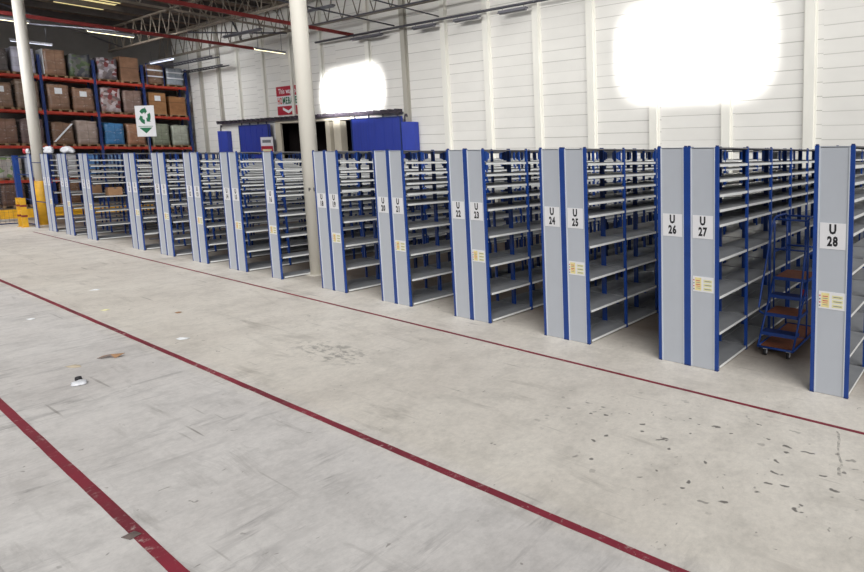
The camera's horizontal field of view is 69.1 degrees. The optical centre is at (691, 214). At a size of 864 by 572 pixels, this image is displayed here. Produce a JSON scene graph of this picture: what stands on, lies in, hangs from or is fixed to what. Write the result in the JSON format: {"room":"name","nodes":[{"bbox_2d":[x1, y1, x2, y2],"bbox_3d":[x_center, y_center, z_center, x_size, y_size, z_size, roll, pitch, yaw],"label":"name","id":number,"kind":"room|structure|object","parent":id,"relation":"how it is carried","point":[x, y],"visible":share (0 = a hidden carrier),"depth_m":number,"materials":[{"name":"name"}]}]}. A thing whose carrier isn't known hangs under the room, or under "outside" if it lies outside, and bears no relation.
{"room":"warehouse","nodes":[
{"label":"warehouse","id":0,"kind":"room"},
{"bbox_2d":[0,21,175,35],"bbox_3d":[-28.154,-8.465,24.791,8.137,0.470,0.070,-1,6,-12],"label":"rod","id":1,"kind":"object","parent":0,"point":[0,21],"visible":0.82,"depth_m":24.73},
{"bbox_2d":[0,10,185,202],"bbox_3d":[-36.120,-4.797,22.941,0.250,9.600,22.950,3,7,29],"label":"wall","id":2,"kind":"structure","parent":0,"point":[67,40],"depth_m":29.37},
{"bbox_2d":[49,0,211,26],"bbox_3d":[-28.517,-9.651,24.324,0.200,0.280,11.680,3,7,29],"label":"roof beam","id":3,"kind":"structure","parent":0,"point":[118,8],"depth_m":26.46,"materials":[{"name":"metal"}]},
{"bbox_2d":[0,10,266,51],"bbox_3d":[-23.183,-7.412,21.788,0.105,0.132,11.050,3,7,29],"label":"roof beam","id":4,"kind":"structure","parent":0,"point":[7,13],"depth_m":22.18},
{"bbox_2d":[86,27,134,37],"bbox_3d":[-23.132,-7.258,21.834,0.180,0.208,1.350,3,7,29],"label":"fitting","id":5,"kind":"object","parent":4,"relation":"hanging from","point":[87,29],"visible":1,"depth_m":21.79,"materials":[{"name":"beige"}]},
{"bbox_2d":[0,0,280,29],"bbox_3d":[-22.490,-9.190,17.692,28.200,0.200,17.950,3,7,29],"label":"ceiling","id":6,"kind":"structure","parent":0,"point":[48,1],"depth_m":27.17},
{"bbox_2d":[53,0,119,10],"bbox_3d":[-27.991,-9.860,25.457,3.080,0.070,1.600,3,7,29],"label":"window","id":7,"kind":"structure","parent":6,"relation":"attached to","point":[96,1],"depth_m":25.73,"materials":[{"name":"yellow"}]},
{"bbox_2d":[161,18,218,67],"bbox_3d":[-26.677,-9.136,28.830,6.700,2.280,0.310,3,7,29],"label":"cable tray","id":8,"kind":"object","parent":6,"relation":"hanging from","point":[211,57],"visible":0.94,"depth_m":28.64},
{"bbox_2d":[181,25,228,72],"bbox_3d":[-26.291,-9.075,29.427,5.000,2.530,0.310,3,7,29],"label":"cable tray","id":9,"kind":"object","parent":6,"relation":"hanging from","point":[219,65],"visible":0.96,"depth_m":29.54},
{"bbox_2d":[108,0,310,51],"bbox_3d":[-19.073,-8.730,22.765,29.134,1.260,0.100,3,7,29],"label":"roof truss","id":10,"kind":"object","parent":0,"point":[274,7],"visible":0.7,"depth_m":25.41,"materials":[{"name":"grey metal"}]},
{"bbox_2d":[156,0,437,59],"bbox_3d":[-16.327,-8.774,23.581,33.135,1.360,0.100,3,7,29],"label":"roof truss","id":11,"kind":"object","parent":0,"point":[266,6],"visible":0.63,"depth_m":26.33,"materials":[{"name":"grey metal"}]},
{"bbox_2d":[112,0,309,34],"bbox_3d":[-19.101,-8.293,21.418,0.080,1.080,7.581,3,7,29],"label":"girder","id":12,"kind":"object","parent":11,"relation":"attached to","point":[123,1],"visible":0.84,"depth_m":21.89,"materials":[{"name":"grey metal"}]},
{"bbox_2d":[288,120,352,203],"bbox_3d":[-16.611,-2.699,27.312,7.000,4.400,3.250,3,7,29],"label":"wall","id":13,"kind":"structure","parent":0,"point":[293,129],"depth_m":28.77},
{"bbox_2d":[0,196,863,571],"bbox_3d":[-11.977,1.240,11.925,53.200,0.150,26.200,3,7,29],"label":"floor","id":14,"kind":"structure","parent":0,"point":[224,475],"depth_m":4.85,"materials":[{"name":"concrete"}]},
{"bbox_2d":[0,183,27,207],"bbox_3d":[-32.490,-0.907,26.161,1.000,1.156,0.760,3,7,29],"label":"load","id":15,"kind":"object","parent":14,"relation":"on","point":[11,188],"visible":0.56,"depth_m":25.81,"materials":[{"name":"brown cardboard"}]},
{"bbox_2d":[0,156,34,224],"bbox_3d":[-23.758,-0.685,17.899,1.520,2.450,2.660,3,7,29],"label":"mesh fence","id":16,"kind":"object","parent":14,"relation":"on","point":[15,163],"visible":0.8,"depth_m":19.20,"materials":[{"name":"metal"}]},
{"bbox_2d":[15,197,29,227],"bbox_3d":[-23.093,-0.065,18.895,0.680,1.000,0.180,3,7,29],"label":"guard","id":17,"kind":"object","parent":14,"relation":"on","point":[21,207],"visible":1,"depth_m":18.78,"materials":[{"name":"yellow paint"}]},
{"bbox_2d":[11,0,48,225],"bbox_3d":[-22.927,-4.247,18.967,0.480,9.300,0.480,3,7,29],"label":"column","id":18,"kind":"structure","parent":14,"relation":"on","point":[18,7],"depth_m":18.93,"materials":[{"name":"beige paint"}]},
{"bbox_2d":[26,154,45,227],"bbox_3d":[-21.802,-0.762,18.271,1.490,2.514,0.034,3,7,29],"label":"frame","id":19,"kind":"object","parent":14,"relation":"on","point":[34,202],"visible":1,"depth_m":18.51,"materials":[{"name":"grey metal"}]},
{"bbox_2d":[56,182,80,203],"bbox_3d":[-31.599,-1.079,27.750,1.000,1.152,0.760,3,7,29],"label":"load","id":20,"kind":"object","parent":14,"relation":"on","point":[74,186],"visible":0.44,"depth_m":27.59,"materials":[{"name":"brown cardboard"}]},
{"bbox_2d":[0,202,172,218],"bbox_3d":[-25.224,-0.013,21.064,0.280,0.440,8.000,3,7,29],"label":"barrier","id":21,"kind":"object","parent":14,"relation":"on","point":[59,211],"visible":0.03,"depth_m":21.44,"materials":[{"name":"metal"}]},
{"bbox_2d":[0,398,189,571],"bbox_3d":[-5.376,1.939,4.600,17.500,0.001,0.242,3,7,29],"label":"floor marking","id":22,"kind":"object","parent":14,"relation":"on","point":[121,517],"depth_m":3.90,"materials":[{"name":"red paint"}]},
{"bbox_2d":[0,54,193,208],"bbox_3d":[-31.011,-4.261,28.581,1.200,7.300,7.480,3,7,29],"label":"rack","id":23,"kind":"object","parent":14,"relation":"on","point":[40,77],"visible":0.44,"depth_m":28.18,"materials":[{"name":"metal"}]},
{"bbox_2d":[0,48,9,72],"bbox_3d":[-32.505,-7.152,25.487,1.000,1.158,0.760,3,7,29],"label":"load","id":24,"kind":"object","parent":23,"relation":"on","point":[3,57],"visible":0.95,"depth_m":25.47,"materials":[{"name":"brown cardboard"}]},
{"bbox_2d":[0,83,14,108],"bbox_3d":[-32.494,-5.553,25.656,1.015,1.262,0.760,3,7,29],"label":"load","id":25,"kind":"object","parent":23,"relation":"on","point":[6,100],"visible":0.97,"depth_m":25.59,"materials":[{"name":"brown cardboard"}]},
{"bbox_2d":[0,118,19,145],"bbox_3d":[-32.497,-3.896,25.838,1.000,1.309,0.760,3,7,29],"label":"load","id":26,"kind":"object","parent":23,"relation":"on","point":[8,134],"visible":0.99,"depth_m":25.70,"materials":[{"name":"brown cardboard"}]},
{"bbox_2d":[0,155,23,180],"bbox_3d":[-32.494,-2.216,26.020,1.002,1.187,0.760,3,7,29],"label":"load","id":27,"kind":"object","parent":23,"relation":"on","point":[8,166],"visible":0.61,"depth_m":25.75,"materials":[{"name":"grey plastic"}]},
{"bbox_2d":[5,46,37,75],"bbox_3d":[-32.096,-7.311,26.207,1.000,1.318,0.760,3,7,29],"label":"load","id":28,"kind":"object","parent":23,"relation":"on","point":[11,52],"visible":0.54,"depth_m":25.82,"materials":[{"name":"grey plastic"}]},
{"bbox_2d":[9,79,41,110],"bbox_3d":[-32.092,-5.735,26.378,1.000,1.467,0.760,3,7,29],"label":"load","id":29,"kind":"object","parent":23,"relation":"on","point":[16,85],"visible":0.59,"depth_m":25.99,"materials":[{"name":"brown cardboard"}]},
{"bbox_2d":[20,154,33,179],"bbox_3d":[-32.084,-2.309,26.747,1.000,1.214,0.760,3,7,29],"label":"load","id":30,"kind":"object","parent":23,"relation":"on","point":[23,161],"visible":0.23,"depth_m":26.36,"materials":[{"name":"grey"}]},
{"bbox_2d":[15,118,46,145],"bbox_3d":[-32.088,-3.975,26.568,1.000,1.306,0.760,3,7,29],"label":"load","id":31,"kind":"object","parent":23,"relation":"on","point":[21,126],"visible":0.58,"depth_m":26.19,"materials":[{"name":"brown cardboard"}]},
{"bbox_2d":[35,49,67,77],"bbox_3d":[-31.613,-7.421,27.065,1.000,1.350,0.760,3,7,29],"label":"load","id":32,"kind":"object","parent":23,"relation":"on","point":[52,62],"visible":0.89,"depth_m":26.80,"materials":[{"name":"brown cardboard"}]},
{"bbox_2d":[43,83,71,111],"bbox_3d":[-31.603,-5.770,27.240,1.015,1.350,0.760,3,7,29],"label":"load","id":33,"kind":"object","parent":23,"relation":"on","point":[56,95],"visible":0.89,"depth_m":26.97,"materials":[{"name":"brown cardboard"}]},
{"bbox_2d":[48,122,75,145],"bbox_3d":[-31.599,-4.018,27.429,1.016,1.205,0.760,3,7,29],"label":"load","id":34,"kind":"object","parent":23,"relation":"on","point":[61,133],"visible":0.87,"depth_m":27.17,"materials":[{"name":"brown cardboard"}]},
{"bbox_2d":[52,154,77,178],"bbox_3d":[-31.602,-2.424,27.605,1.000,1.258,0.760,3,7,29],"label":"load","id":35,"kind":"object","parent":23,"relation":"on","point":[54,156],"visible":0.33,"depth_m":27.42,"materials":[{"name":"grey plastic"}]},
{"bbox_2d":[64,53,91,79],"bbox_3d":[-31.204,-7.476,27.797,1.000,1.300,0.760,3,7,29],"label":"load","id":36,"kind":"object","parent":23,"relation":"on","point":[77,67],"visible":0.87,"depth_m":27.53,"materials":[{"name":"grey plastic"}]},
{"bbox_2d":[68,87,95,112],"bbox_3d":[-31.194,-5.804,27.974,1.015,1.258,0.760,3,7,29],"label":"load","id":37,"kind":"object","parent":23,"relation":"on","point":[81,99],"visible":0.89,"depth_m":27.70,"materials":[{"name":"brown cardboard"}]},
{"bbox_2d":[71,120,99,145],"bbox_3d":[-31.197,-4.152,28.156,1.000,1.314,0.760,3,7,29],"label":"load","id":38,"kind":"object","parent":23,"relation":"on","point":[85,133],"visible":0.87,"depth_m":27.90,"materials":[{"name":"brown cardboard"}]},
{"bbox_2d":[90,57,118,81],"bbox_3d":[-30.722,-7.537,28.660,1.001,1.233,0.760,3,7,29],"label":"load","id":39,"kind":"object","parent":23,"relation":"on","point":[105,69],"visible":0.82,"depth_m":28.39,"materials":[{"name":"multicoloured plastic"}]},
{"bbox_2d":[95,87,122,113],"bbox_3d":[-30.718,-5.961,28.830,1.000,1.384,0.760,3,7,29],"label":"load","id":40,"kind":"object","parent":23,"relation":"on","point":[109,100],"visible":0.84,"depth_m":28.57,"materials":[{"name":"multicoloured plastic"}]},
{"bbox_2d":[101,122,125,146],"bbox_3d":[-30.714,-4.215,29.019,1.000,1.251,0.760,3,7,29],"label":"load","id":41,"kind":"object","parent":23,"relation":"on","point":[113,133],"visible":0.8,"depth_m":28.75,"materials":[{"name":"blue plastic"}]},
{"bbox_2d":[113,56,140,83],"bbox_3d":[-30.313,-7.686,29.382,1.000,1.374,0.760,3,7,29],"label":"load","id":42,"kind":"object","parent":23,"relation":"on","point":[127,67],"visible":0.84,"depth_m":29.10,"materials":[{"name":"brown cardboard"}]},
{"bbox_2d":[119,90,141,114],"bbox_3d":[-30.309,-6.000,29.564,1.000,1.301,0.760,3,7,29],"label":"load","id":43,"kind":"object","parent":23,"relation":"on","point":[128,99],"visible":0.72,"depth_m":29.25,"materials":[{"name":"brown cardboard"}]},
{"bbox_2d":[123,123,147,146],"bbox_3d":[-30.305,-4.292,29.748,1.000,1.246,0.760,3,7,29],"label":"load","id":44,"kind":"object","parent":23,"relation":"on","point":[132,139],"visible":0.65,"depth_m":29.41,"materials":[{"name":"brown cardboard"}]},
{"bbox_2d":[139,63,164,85],"bbox_3d":[-29.813,-7.668,30.244,1.040,1.150,0.760,3,7,29],"label":"load","id":45,"kind":"object","parent":23,"relation":"on","point":[153,75],"visible":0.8,"depth_m":30.01,"materials":[{"name":"brown cardboard"}]},
{"bbox_2d":[141,92,167,115],"bbox_3d":[-29.820,-6.079,30.421,1.015,1.273,0.760,3,7,29],"label":"load","id":46,"kind":"object","parent":23,"relation":"on","point":[158,100],"visible":0.64,"depth_m":30.21,"materials":[{"name":"brown cardboard"}]},
{"bbox_2d":[146,124,170,146],"bbox_3d":[-29.823,-4.414,30.605,1.000,1.302,0.760,3,7,29],"label":"load","id":47,"kind":"object","parent":23,"relation":"on","point":[162,139],"visible":0.74,"depth_m":30.42,"materials":[{"name":"green plastic"}]},
{"bbox_2d":[163,68,184,87],"bbox_3d":[-29.415,-7.700,30.984,1.014,1.053,0.760,3,7,29],"label":"load","id":48,"kind":"object","parent":23,"relation":"on","point":[173,77],"visible":0.85,"depth_m":30.71,"materials":[{"name":"grey plastic"}]},
{"bbox_2d":[165,96,187,116],"bbox_3d":[-29.417,-6.085,31.162,1.000,1.124,0.760,3,7,29],"label":"load","id":49,"kind":"object","parent":23,"relation":"on","point":[176,106],"visible":0.84,"depth_m":30.89,"materials":[{"name":"brown cardboard"}]},
{"bbox_2d":[169,125,190,146],"bbox_3d":[-29.413,-4.475,31.336,1.000,1.265,0.760,3,7,29],"label":"load","id":50,"kind":"object","parent":23,"relation":"on","point":[179,135],"visible":0.77,"depth_m":31.07,"materials":[{"name":"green plastic"}]},
{"bbox_2d":[134,105,158,239],"bbox_3d":[-15.732,-1.202,15.951,0.619,3.860,0.399,-2,6,-18],"label":"sign","id":51,"kind":"object","parent":14,"relation":"on","point":[145,117],"visible":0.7,"depth_m":15.79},
{"bbox_2d":[139,108,151,132],"bbox_3d":[-15.735,-2.711,15.776,0.560,0.758,0.003,1,6,13],"label":"print","id":52,"kind":"object","parent":51,"relation":"attached to","point":[142,110],"depth_m":15.78},
{"bbox_2d":[40,153,292,230],"bbox_3d":[-18.992,-1.089,21.237,0.390,2.514,7.984,3,7,29],"label":"shelving","id":53,"kind":"object","parent":14,"relation":"on","point":[41,155],"visible":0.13,"depth_m":18.11,"materials":[{"name":"grey metal"}]},
{"bbox_2d":[43,153,299,231],"bbox_3d":[-18.651,-1.069,21.048,0.390,2.514,7.984,3,7,29],"label":"shelving","id":54,"kind":"object","parent":14,"relation":"on","point":[46,160],"visible":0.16,"depth_m":18.23,"materials":[{"name":"grey metal"}]},
{"bbox_2d":[57,153,293,234],"bbox_3d":[-17.446,-1.000,20.380,0.390,2.514,7.984,3,7,29],"label":"shelving","id":55,"kind":"object","parent":14,"relation":"on","point":[58,155],"visible":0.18,"depth_m":17.33,"materials":[{"name":"grey metal"}]},
{"bbox_2d":[61,153,342,235],"bbox_3d":[-17.105,-0.980,20.190,0.390,2.514,7.984,3,7,29],"label":"shelving","id":56,"kind":"object","parent":14,"relation":"on","point":[70,208],"visible":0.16,"depth_m":17.28,"materials":[{"name":"grey metal"}]},
{"bbox_2d":[78,153,361,238],"bbox_3d":[-15.734,-0.901,19.430,0.390,2.514,7.984,3,7,29],"label":"shelving","id":57,"kind":"object","parent":14,"relation":"on","point":[80,158],"visible":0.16,"depth_m":16.23,"materials":[{"name":"grey metal"}]},
{"bbox_2d":[82,153,367,239],"bbox_3d":[-15.393,-0.881,19.240,0.390,2.514,7.984,3,7,29],"label":"shelving","id":58,"kind":"object","parent":14,"relation":"on","point":[87,171],"visible":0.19,"depth_m":16.20,"materials":[{"name":"grey metal"}]},
{"bbox_2d":[217,125,232,151],"bbox_3d":[-25.151,-2.769,29.672,0.450,4.073,0.440,3,7,29],"label":"guard","id":59,"kind":"object","parent":14,"relation":"on","point":[224,137],"visible":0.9,"depth_m":29.48,"materials":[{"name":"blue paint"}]},
{"bbox_2d":[122,152,415,248],"bbox_3d":[-12.660,-0.724,17.724,0.390,2.514,7.984,3,7,29],"label":"shelving","id":60,"kind":"object","parent":14,"relation":"on","point":[125,155],"visible":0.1,"depth_m":14.41,"materials":[{"name":"grey metal"}]},
{"bbox_2d":[128,152,420,249],"bbox_3d":[-12.319,-0.704,17.535,0.390,2.514,7.984,3,7,29],"label":"shelving","id":61,"kind":"object","parent":14,"relation":"on","point":[132,160],"visible":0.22,"depth_m":14.55,"materials":[{"name":"grey metal"}]},
{"bbox_2d":[150,152,442,254],"bbox_3d":[-11.062,-0.632,16.838,0.390,2.514,7.984,3,7,29],"label":"shelving","id":62,"kind":"object","parent":14,"relation":"on","point":[154,162],"visible":0.09,"depth_m":13.52,"materials":[{"name":"grey metal"}]},
{"bbox_2d":[157,152,441,256],"bbox_3d":[-10.721,-0.612,16.648,0.390,2.514,7.984,3,7,29],"label":"shelving","id":63,"kind":"object","parent":14,"relation":"on","point":[161,160],"visible":0.25,"depth_m":13.75,"materials":[{"name":"grey metal"}]},
{"bbox_2d":[289,0,320,276],"bbox_3d":[-7.667,-3.395,10.751,0.480,9.300,0.480,3,7,29],"label":"column","id":64,"kind":"structure","parent":14,"relation":"on","point":[298,15],"depth_m":10.82,"materials":[{"name":"beige paint"}]},
{"bbox_2d":[182,152,443,261],"bbox_3d":[-9.464,-0.540,15.951,0.390,2.514,7.984,3,7,29],"label":"shelving","id":65,"kind":"object","parent":14,"relation":"on","point":[186,156],"visible":0.12,"depth_m":12.67,"materials":[{"name":"grey metal"}]},
{"bbox_2d":[189,152,443,263],"bbox_3d":[-9.123,-0.520,15.761,0.390,2.514,7.984,3,7,29],"label":"shelving","id":66,"kind":"object","parent":14,"relation":"on","point":[194,158],"visible":0.24,"depth_m":12.59,"materials":[{"name":"grey metal"}]},
{"bbox_2d":[0,279,689,571],"bbox_3d":[-7.973,1.618,7.626,30.000,0.001,0.172,3,7,29],"label":"floor marking","id":67,"kind":"object","parent":14,"relation":"on","point":[646,557],"depth_m":4.31,"materials":[{"name":"red paint"}]},
{"bbox_2d":[219,151,517,269],"bbox_3d":[-7.866,-0.448,15.064,0.390,2.514,7.984,3,7,29],"label":"shelving","id":68,"kind":"object","parent":14,"relation":"on","point":[223,157],"visible":0.16,"depth_m":11.77,"materials":[{"name":"grey metal"}]},
{"bbox_2d":[227,151,525,271],"bbox_3d":[-7.524,-0.428,14.875,0.390,2.514,7.984,3,7,29],"label":"shelving","id":69,"kind":"object","parent":14,"relation":"on","point":[241,250],"visible":0.26,"depth_m":11.75,"materials":[{"name":"grey metal"}]},
{"bbox_2d":[261,151,538,278],"bbox_3d":[-6.268,-0.356,14.178,0.390,2.514,7.984,3,7,29],"label":"shelving","id":70,"kind":"object","parent":14,"relation":"on","point":[276,257],"visible":0.22,"depth_m":10.90,"materials":[{"name":"grey metal"}]},
{"bbox_2d":[401,114,419,210],"bbox_3d":[-11.178,-1.964,21.919,0.450,4.073,0.440,3,7,29],"label":"guard","id":71,"kind":"object","parent":14,"relation":"on","point":[410,130],"visible":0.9,"depth_m":21.73,"materials":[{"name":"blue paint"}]},
{"bbox_2d":[35,232,863,434],"bbox_3d":[-6.256,1.450,9.153,34.500,0.001,0.399,3,7,29],"label":"floor marking","id":72,"kind":"object","parent":14,"relation":"on","point":[712,396],"depth_m":6.54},
{"bbox_2d":[312,150,599,289],"bbox_3d":[-4.669,-0.264,13.291,0.390,2.514,7.984,3,7,29],"label":"shelving","id":73,"kind":"object","parent":14,"relation":"on","point":[317,156],"visible":0.13,"depth_m":9.97,"materials":[{"name":"grey metal"}]},
{"bbox_2d":[324,150,617,292],"bbox_3d":[-4.328,-0.244,13.101,0.390,2.514,7.984,3,7,29],"label":"shelving","id":74,"kind":"object","parent":14,"relation":"on","point":[339,266],"visible":0.25,"depth_m":9.96,"materials":[{"name":"grey metal"}]},
{"bbox_2d":[372,149,657,303],"bbox_3d":[-3.071,-0.172,12.404,0.390,2.514,7.984,3,7,29],"label":"shelving","id":75,"kind":"object","parent":14,"relation":"on","point":[380,162],"visible":0.16,"depth_m":9.10,"materials":[{"name":"grey metal"}]},
{"bbox_2d":[387,149,657,306],"bbox_3d":[-2.730,-0.152,12.215,0.390,2.514,7.984,3,7,29],"label":"shelving","id":76,"kind":"object","parent":14,"relation":"on","point":[398,204],"visible":0.31,"depth_m":9.07,"materials":[{"name":"grey metal"}]},
{"bbox_2d":[446,148,657,319],"bbox_3d":[-1.473,-0.080,11.518,0.390,2.514,7.984,3,7,29],"label":"shelving","id":77,"kind":"object","parent":14,"relation":"on","point":[458,219],"visible":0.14,"depth_m":8.20,"materials":[{"name":"grey metal"}]},
{"bbox_2d":[464,148,727,323],"bbox_3d":[-1.132,-0.060,11.328,0.390,2.514,7.984,3,7,29],"label":"shelving","id":78,"kind":"object","parent":14,"relation":"on","point":[477,208],"visible":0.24,"depth_m":8.13,"materials":[{"name":"grey metal"}]},
{"bbox_2d":[539,147,778,339],"bbox_3d":[0.125,0.013,10.631,0.390,2.514,7.984,3,7,29],"label":"shelving","id":79,"kind":"object","parent":14,"relation":"on","point":[550,160],"visible":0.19,"depth_m":7.31,"materials":[{"name":"grey metal"}]},
{"bbox_2d":[561,147,792,344],"bbox_3d":[0.467,0.032,10.441,0.390,2.514,7.984,3,7,29],"label":"shelving","id":80,"kind":"object","parent":14,"relation":"on","point":[577,244],"visible":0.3,"depth_m":7.37,"materials":[{"name":"grey metal"}]},
{"bbox_2d":[657,146,813,364],"bbox_3d":[1.723,0.105,9.744,0.390,2.514,7.984,3,7,29],"label":"shelving","id":81,"kind":"object","parent":14,"relation":"on","point":[671,162],"visible":0.26,"depth_m":6.36,"materials":[{"name":"grey metal"}]},
{"bbox_2d":[687,145,863,371],"bbox_3d":[2.065,0.124,9.555,0.390,2.514,7.984,3,7,29],"label":"shelving","id":82,"kind":"object","parent":14,"relation":"on","point":[706,287],"visible":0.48,"depth_m":6.61,"materials":[{"name":"grey metal"}]},
{"bbox_2d":[757,213,812,358],"bbox_3d":[1.253,0.846,6.941,0.536,1.643,1.096,3,7,29],"label":"steps","id":83,"kind":"structure","parent":14,"relation":"on","point":[790,336],"depth_m":6.84,"materials":[{"name":"blue paint"}]},
{"bbox_2d":[809,144,863,398],"bbox_3d":[3.321,0.197,8.857,0.390,2.514,7.984,3,7,29],"label":"shelving","id":84,"kind":"object","parent":14,"relation":"on","point":[837,305],"visible":1,"depth_m":5.42,"materials":[{"name":"grey metal"}]},
{"bbox_2d":[171,0,863,236],"bbox_3d":[-7.251,-4.529,19.845,53.200,9.600,0.250,3,7,29],"label":"wall","id":85,"kind":"structure","parent":0,"point":[768,35],"depth_m":17.74,"materials":[{"name":"paint"}]},
{"bbox_2d":[0,4,177,35],"bbox_3d":[-32.360,-9.872,26.456,0.200,0.280,11.680,3,7,29],"label":"roof beam","id":86,"kind":"structure","parent":85,"relation":"attached to","point":[38,12],"depth_m":28.18,"materials":[{"name":"metal"}]},
{"bbox_2d":[0,0,191,28],"bbox_3d":[-30.439,-9.761,25.390,0.200,0.280,11.680,3,7,29],"label":"roof beam","id":87,"kind":"structure","parent":85,"relation":"attached to","point":[33,3],"depth_m":26.94,"materials":[{"name":"metal"}]},
{"bbox_2d":[107,0,230,21],"bbox_3d":[-26.596,-9.540,23.258,0.200,0.280,11.680,3,7,29],"label":"roof beam","id":88,"kind":"structure","parent":85,"relation":"attached to","point":[142,1],"depth_m":26.08,"materials":[{"name":"metal"}]},
{"bbox_2d":[194,30,214,198],"bbox_3d":[-27.425,-5.669,30.833,0.300,9.600,0.110,3,7,29],"label":"trim","id":89,"kind":"structure","parent":85,"relation":"attached to","point":[200,73],"depth_m":30.71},
{"bbox_2d":[212,25,224,119],"bbox_3d":[-25.509,-7.721,29.534,0.300,5.250,0.110,3,7,29],"label":"trim","id":90,"kind":"structure","parent":85,"relation":"attached to","point":[216,50],"depth_m":29.54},
{"bbox_2d":[231,22,244,118],"bbox_3d":[-23.588,-7.610,28.468,0.300,5.250,0.110,3,7,29],"label":"trim","id":91,"kind":"structure","parent":85,"relation":"attached to","point":[236,50],"depth_m":28.48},
{"bbox_2d":[153,0,353,35],"bbox_3d":[-16.117,-7.234,19.992,0.105,0.132,7.380,3,7,29],"label":"roof beam","id":92,"kind":"structure","parent":85,"relation":"attached to","point":[176,2],"depth_m":19.80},
{"bbox_2d":[314,0,546,43],"bbox_3d":[-9.638,-7.221,20.423,16.200,0.090,0.090,3,7,29],"label":"conduit","id":93,"kind":"object","parent":92,"relation":"attached to","point":[532,1],"visible":1,"depth_m":20.25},
{"bbox_2d":[257,14,269,116],"bbox_3d":[-21.273,-7.477,27.183,0.300,5.250,0.110,3,7,29],"label":"trim","id":94,"kind":"structure","parent":85,"relation":"attached to","point":[261,40],"depth_m":27.19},
{"bbox_2d":[276,85,297,114],"bbox_3d":[-19.462,-5.493,26.423,2.040,1.360,0.040,3,7,29],"label":"wall sign","id":95,"kind":"object","parent":85,"relation":"attached to","point":[284,103],"visible":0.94,"depth_m":26.53,"materials":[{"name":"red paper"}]},
{"bbox_2d":[284,7,297,114],"bbox_3d":[-18.959,-7.343,25.899,0.300,5.250,0.110,3,7,29],"label":"trim","id":96,"kind":"structure","parent":85,"relation":"attached to","point":[286,10],"depth_m":25.87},
{"bbox_2d":[216,109,403,123],"bbox_3d":[-18.771,-4.580,26.009,16.100,0.170,0.260,3,7,29],"label":"door track","id":97,"kind":"object","parent":85,"relation":"attached to","point":[388,111],"visible":0.91,"depth_m":24.69,"materials":[{"name":"metal"}]},
{"bbox_2d":[238,121,270,189],"bbox_3d":[-22.298,-2.646,28.108,3.100,4.090,0.100,3,7,29],"label":"sliding door","id":98,"kind":"structure","parent":97,"relation":"hanging from","point":[249,135],"depth_m":28.02,"materials":[{"name":"blue paint"}]},
{"bbox_2d":[260,137,273,151],"bbox_3d":[-21.153,-3.392,27.308,1.200,0.900,0.028,3,7,29],"label":"sign","id":99,"kind":"object","parent":98,"relation":"attached to","point":[267,145],"visible":0.79,"depth_m":27.27,"materials":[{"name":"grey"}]},
{"bbox_2d":[350,113,402,193],"bbox_3d":[-13.172,-2.120,23.045,3.500,4.090,0.100,3,7,29],"label":"sliding door","id":100,"kind":"structure","parent":97,"relation":"hanging from","point":[383,133],"depth_m":22.84,"materials":[{"name":"blue paint"}]},
{"bbox_2d":[275,117,351,203],"bbox_3d":[-17.701,-2.392,25.896,6.500,4.100,0.330,3,7,29],"label":"door","id":101,"kind":"structure","parent":85,"relation":"in","point":[336,129],"depth_m":24.91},
{"bbox_2d":[314,0,327,112],"bbox_3d":[-16.688,-7.213,24.640,0.300,5.250,0.110,3,7,29],"label":"trim","id":102,"kind":"structure","parent":85,"relation":"attached to","point":[318,13],"depth_m":24.64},
{"bbox_2d":[276,0,393,25],"bbox_3d":[-13.102,-7.321,19.742,0.060,0.060,5.104,3,7,27],"label":"conduit","id":103,"kind":"object","parent":85,"relation":"attached to","point":[276,0],"visible":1,"depth_m":20.18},
{"bbox_2d":[361,0,374,109],"bbox_3d":[-13.544,-7.032,22.895,0.360,5.250,0.110,3,7,29],"label":"trim","id":104,"kind":"structure","parent":85,"relation":"attached to","point":[365,3],"depth_m":22.90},
{"bbox_2d":[311,0,428,25],"bbox_3d":[-9.684,-7.358,19.087,15.000,0.060,0.060,3,7,29],"label":"conduit","id":105,"kind":"object","parent":85,"relation":"attached to","point":[421,0],"visible":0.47,"depth_m":20.24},
{"bbox_2d":[398,0,411,121],"bbox_3d":[-11.426,-4.747,21.956,0.360,9.600,0.110,3,7,29],"label":"trim","id":106,"kind":"structure","parent":85,"relation":"attached to","point":[401,12],"depth_m":21.77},
{"bbox_2d":[438,0,452,149],"bbox_3d":[-9.304,-4.625,20.779,0.360,9.600,0.110,3,7,29],"label":"trim","id":107,"kind":"structure","parent":85,"relation":"attached to","point":[442,7],"depth_m":20.66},
{"bbox_2d":[481,0,497,202],"bbox_3d":[-7.295,-4.509,19.665,0.360,9.600,0.110,3,7,29],"label":"trim","id":108,"kind":"structure","parent":85,"relation":"attached to","point":[485,4],"depth_m":19.57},
{"bbox_2d":[531,0,544,213],"bbox_3d":[-5.199,-4.389,18.502,0.360,9.600,0.110,3,7,29],"label":"trim","id":109,"kind":"structure","parent":85,"relation":"attached to","point":[535,7],"depth_m":18.42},
{"bbox_2d":[585,0,597,229],"bbox_3d":[-3.191,-4.273,17.387,0.360,9.600,0.110,3,7,29],"label":"column","id":110,"kind":"structure","parent":85,"relation":"attached to","point":[590,24],"depth_m":17.32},
{"bbox_2d":[648,0,659,148],"bbox_3d":[-1.138,-4.155,16.248,0.360,9.600,0.110,3,7,29],"label":"trim","id":111,"kind":"structure","parent":85,"relation":"attached to","point":[653,5],"depth_m":16.20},
{"bbox_2d":[721,0,733,181],"bbox_3d":[0.958,-4.034,15.086,0.360,9.600,0.110,3,7,29],"label":"trim","id":112,"kind":"structure","parent":85,"relation":"attached to","point":[727,6],"depth_m":15.06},
{"bbox_2d":[801,0,818,232],"bbox_3d":[3.010,-3.916,13.947,0.360,9.600,0.110,3,7,29],"label":"column","id":113,"kind":"structure","parent":85,"relation":"attached to","point":[811,7],"depth_m":13.96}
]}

